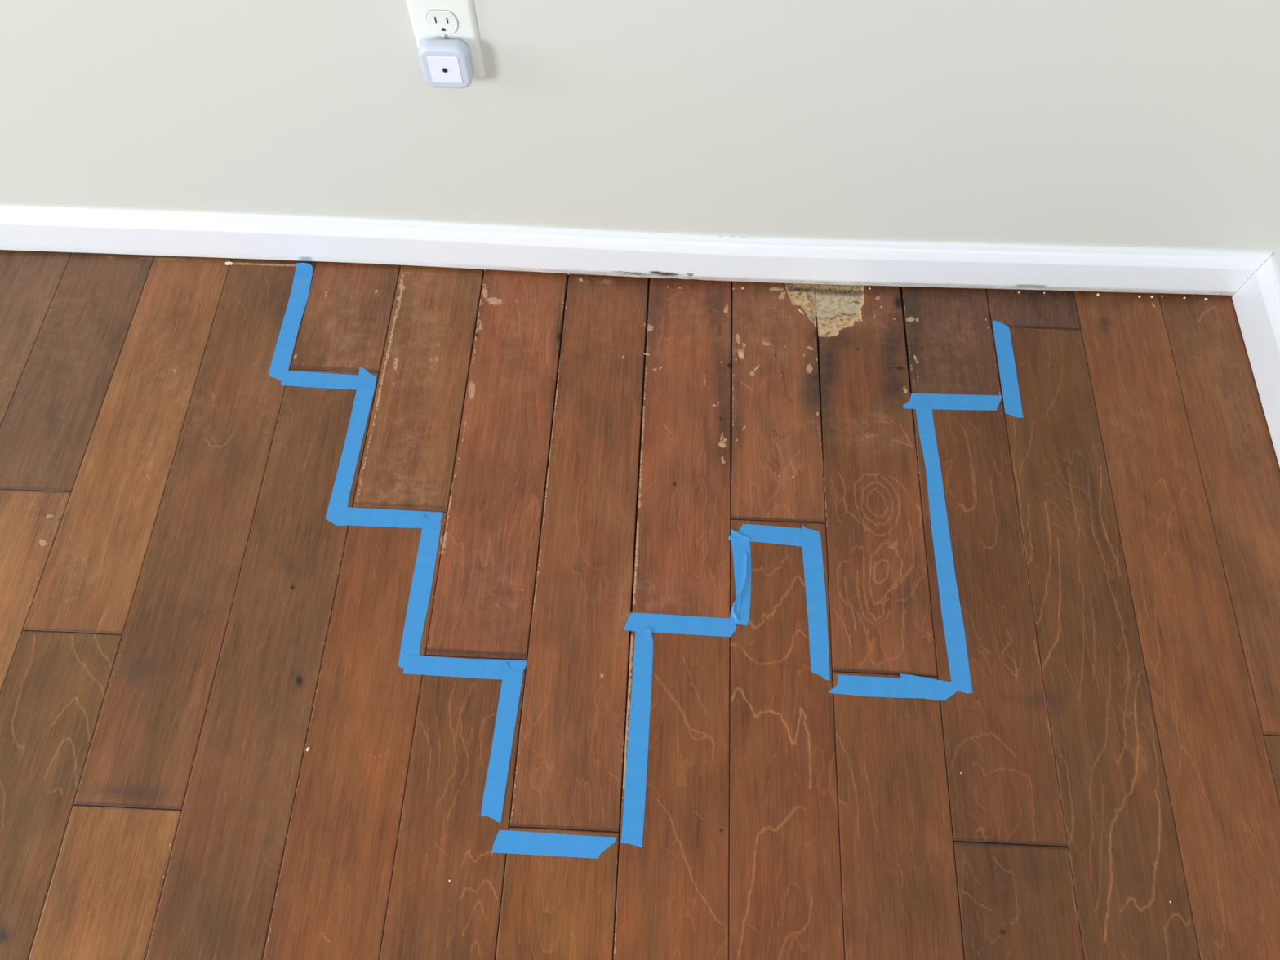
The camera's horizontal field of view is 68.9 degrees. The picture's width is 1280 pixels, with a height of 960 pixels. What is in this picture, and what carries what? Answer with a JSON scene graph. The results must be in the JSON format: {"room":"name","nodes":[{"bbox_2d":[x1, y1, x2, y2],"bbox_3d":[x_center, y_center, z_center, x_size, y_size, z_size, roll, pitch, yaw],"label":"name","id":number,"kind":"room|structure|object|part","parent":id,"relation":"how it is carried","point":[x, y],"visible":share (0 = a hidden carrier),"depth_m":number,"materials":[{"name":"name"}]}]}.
{"room":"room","nodes":[
{"label":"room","id":0,"kind":"room"},
{"bbox_2d":[0,249,1279,959],"bbox_3d":[-1.548,1.073,0.771,4.740,0.030,3.200,2,64,1],"label":"floor","id":1,"kind":"structure","parent":0,"point":[184,616],"depth_m":1.18,"materials":[{"name":"brown wood"}]},
{"bbox_2d":[225,261,233,265],"bbox_3d":[-0.627,-0.331,1.423,0.014,0.002,0.007,10,65,5],"label":"crumb","id":2,"kind":"object","parent":1,"relation":"on","point":[228,263],"visible":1,"depth_m":1.42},
{"bbox_2d":[268,262,312,381],"bbox_3d":[-0.514,-0.236,1.376,0.030,0.003,0.210,3,64,1],"label":"tape strip","id":3,"kind":"object","parent":1,"relation":"on","point":[283,351],"visible":1,"depth_m":1.38,"materials":[{"name":"blue paper"}]},
{"bbox_2d":[280,370,358,390],"bbox_3d":[-0.447,-0.142,1.331,0.128,0.001,0.025,4,64,2],"label":"tape strip","id":4,"kind":"object","parent":1,"relation":"on","point":[291,378],"visible":1,"depth_m":1.33,"materials":[{"name":"blue paper"}]},
{"bbox_2d":[325,366,376,525],"bbox_3d":[-0.397,-0.051,1.287,0.031,0.001,0.248,3,64,1],"label":"tape strip","id":5,"kind":"object","parent":1,"relation":"on","point":[339,501],"visible":1,"depth_m":1.28,"materials":[{"name":"blue paper"}]},
{"bbox_2d":[337,506,443,528],"bbox_3d":[-0.331,0.051,1.238,0.137,0.001,0.028,2,64,1],"label":"tape strip","id":6,"kind":"object","parent":1,"relation":"on","point":[365,517],"visible":1,"depth_m":1.24,"materials":[{"name":"blue paper"}]},
{"bbox_2d":[398,514,441,668],"bbox_3d":[-0.281,0.139,1.194,0.027,0.002,0.207,2,64,1],"label":"tape strip","id":7,"kind":"object","parent":1,"relation":"on","point":[422,580],"visible":1,"depth_m":1.19,"materials":[{"name":"blue paper"}]},
{"bbox_2d":[402,654,526,679],"bbox_3d":[-0.216,0.231,1.150,0.151,0.001,0.027,4,64,2],"label":"tape strip","id":8,"kind":"object","parent":1,"relation":"on","point":[415,664],"visible":1,"depth_m":1.15,"materials":[{"name":"blue paper"}]},
{"bbox_2d":[480,662,523,822],"bbox_3d":[-0.164,0.309,1.111,0.025,0.002,0.186,5,64,2],"label":"tape strip","id":9,"kind":"object","parent":1,"relation":"on","point":[493,798],"visible":1,"depth_m":1.11,"materials":[{"name":"blue paper"}]},
{"bbox_2d":[491,830,616,858],"bbox_3d":[-0.097,0.415,1.061,0.140,0.001,0.026,3,64,2],"label":"tape strip","id":10,"kind":"object","parent":1,"relation":"on","point":[508,842],"visible":1,"depth_m":1.06,"materials":[{"name":"blue paper"}]},
{"bbox_2d":[621,627,653,847],"bbox_3d":[-0.001,0.301,1.115,0.026,0.002,0.258,3,64,2],"label":"tape strip","id":11,"kind":"object","parent":1,"relation":"on","point":[634,798],"visible":1,"depth_m":1.11,"materials":[{"name":"blue paper"}]},
{"bbox_2d":[623,612,736,636],"bbox_3d":[0.051,0.182,1.174,0.140,0.001,0.024,3,64,2],"label":"tape strip","id":12,"kind":"object","parent":1,"relation":"on","point":[657,623],"visible":1,"depth_m":1.17,"materials":[{"name":"blue paper"}]},
{"bbox_2d":[729,528,751,627],"bbox_3d":[0.129,0.125,1.199,0.029,0.004,0.134,4,64,2],"label":"tape strip","id":13,"kind":"object","parent":1,"relation":"on","point":[740,543],"visible":1,"depth_m":1.20,"materials":[{"name":"blue paper"}]},
{"bbox_2d":[738,351,743,357],"bbox_3d":[0.146,-0.182,1.349,0.008,0.002,0.012,-16,65,-7],"label":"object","id":14,"kind":"object","parent":1,"relation":"on","point":[740,353],"visible":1,"depth_m":1.35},
{"bbox_2d":[728,524,814,546],"bbox_3d":[0.174,0.072,1.227,0.115,0.001,0.026,5,64,2],"label":"tape strip","id":15,"kind":"object","parent":1,"relation":"on","point":[756,533],"visible":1,"depth_m":1.23,"materials":[{"name":"blue paper"}]},
{"bbox_2d":[801,525,830,680],"bbox_3d":[0.224,0.153,1.187,0.026,0.001,0.207,0,64,0],"label":"tape strip","id":16,"kind":"object","parent":1,"relation":"on","point":[815,585],"visible":1,"depth_m":1.19,"materials":[{"name":"blue paper"}]},
{"bbox_2d":[828,674,900,697],"bbox_3d":[0.275,0.252,1.139,0.090,0.001,0.026,1,64,1],"label":"tape strip","id":17,"kind":"object","parent":1,"relation":"on","point":[864,686],"visible":1,"depth_m":1.14,"materials":[{"name":"blue paper"}]},
{"bbox_2d":[897,673,958,700],"bbox_3d":[0.352,0.255,1.138,0.075,0.001,0.030,6,64,3],"label":"tape strip","id":18,"kind":"object","parent":1,"relation":"on","point":[908,686],"visible":1,"depth_m":1.14,"materials":[{"name":"blue paper"}]},
{"bbox_2d":[915,400,972,693],"bbox_3d":[0.396,0.074,1.225,0.026,0.001,0.414,1,64,1],"label":"tape strip","id":19,"kind":"object","parent":1,"relation":"on","point":[952,617],"visible":1,"depth_m":1.21,"materials":[{"name":"blue paper"}]},
{"bbox_2d":[902,393,1002,410],"bbox_3d":[0.441,-0.110,1.314,0.141,0.001,0.026,1,64,1],"label":"tape strip","id":20,"kind":"object","parent":1,"relation":"on","point":[940,402],"visible":1,"depth_m":1.31,"materials":[{"name":"blue paper"}]},
{"bbox_2d":[992,320,1022,417],"bbox_3d":[0.527,-0.161,1.339,0.024,0.001,0.164,2,64,1],"label":"tape strip","id":21,"kind":"object","parent":1,"relation":"on","point":[1006,365],"visible":1,"depth_m":1.34,"materials":[{"name":"blue paper"}]},
{"bbox_2d":[0,0,1279,286],"bbox_3d":[-1.429,-0.976,0.349,4.654,2.500,0.129,2,64,1],"label":"wall","id":22,"kind":"structure","parent":0,"point":[1109,123],"depth_m":1.15,"materials":[{"name":"paint"}]},
{"bbox_2d":[405,0,485,78],"bbox_3d":[-0.219,-0.501,1.051,0.073,0.117,0.008,2,64,1],"label":"outlet","id":23,"kind":"object","parent":22,"relation":"attached to","point":[429,19],"visible":0.68,"depth_m":1.03,"materials":[{"name":"white plastic"}]},
{"bbox_2d":[426,9,458,33],"bbox_3d":[-0.219,-0.507,1.033,0.036,0.030,0.001,2,64,1],"label":"socket","id":24,"kind":"object","parent":23,"relation":"attached to","point":[437,21],"depth_m":1.03,"materials":[{"name":"white plastic"}]},
{"bbox_2d":[417,38,473,88],"bbox_3d":[-0.221,-0.476,1.065,0.056,0.056,0.026,2,64,1],"label":"night light","id":25,"kind":"object","parent":23,"relation":"attached to","point":[444,63],"visible":1,"depth_m":1.05,"materials":[{"name":"white plastic"}]},
{"bbox_3d":[-0.222,-0.466,1.060,0.035,0.035,0.002,2,64,1],"label":"panel","id":26,"kind":"part","parent":25,"relation":"part of","materials":[{"name":"white plastic"}]},
{"bbox_2d":[0,205,1274,295],"bbox_3d":[-1.430,-0.393,1.401,4.655,0.086,0.024,2,64,1],"label":"baseboard","id":27,"kind":"structure","parent":22,"relation":"attached to","point":[154,233],"depth_m":1.36,"materials":[{"name":"white paint"}]},
{"bbox_2d":[1267,245,1279,275],"bbox_3d":[0.879,0.574,-0.407,0.120,2.500,3.350,2,64,1],"label":"wall","id":28,"kind":"structure","parent":0,"point":[1276,254],"depth_m":1.31,"materials":[{"name":"paint"}]},
{"bbox_2d":[1231,253,1279,467],"bbox_3d":[0.816,1.092,0.682,0.014,0.086,3.103,2,64,1],"label":"baseboard","id":29,"kind":"structure","parent":28,"relation":"attached to","point":[1256,304],"depth_m":1.31,"materials":[{"name":"white paint"}]}
]}

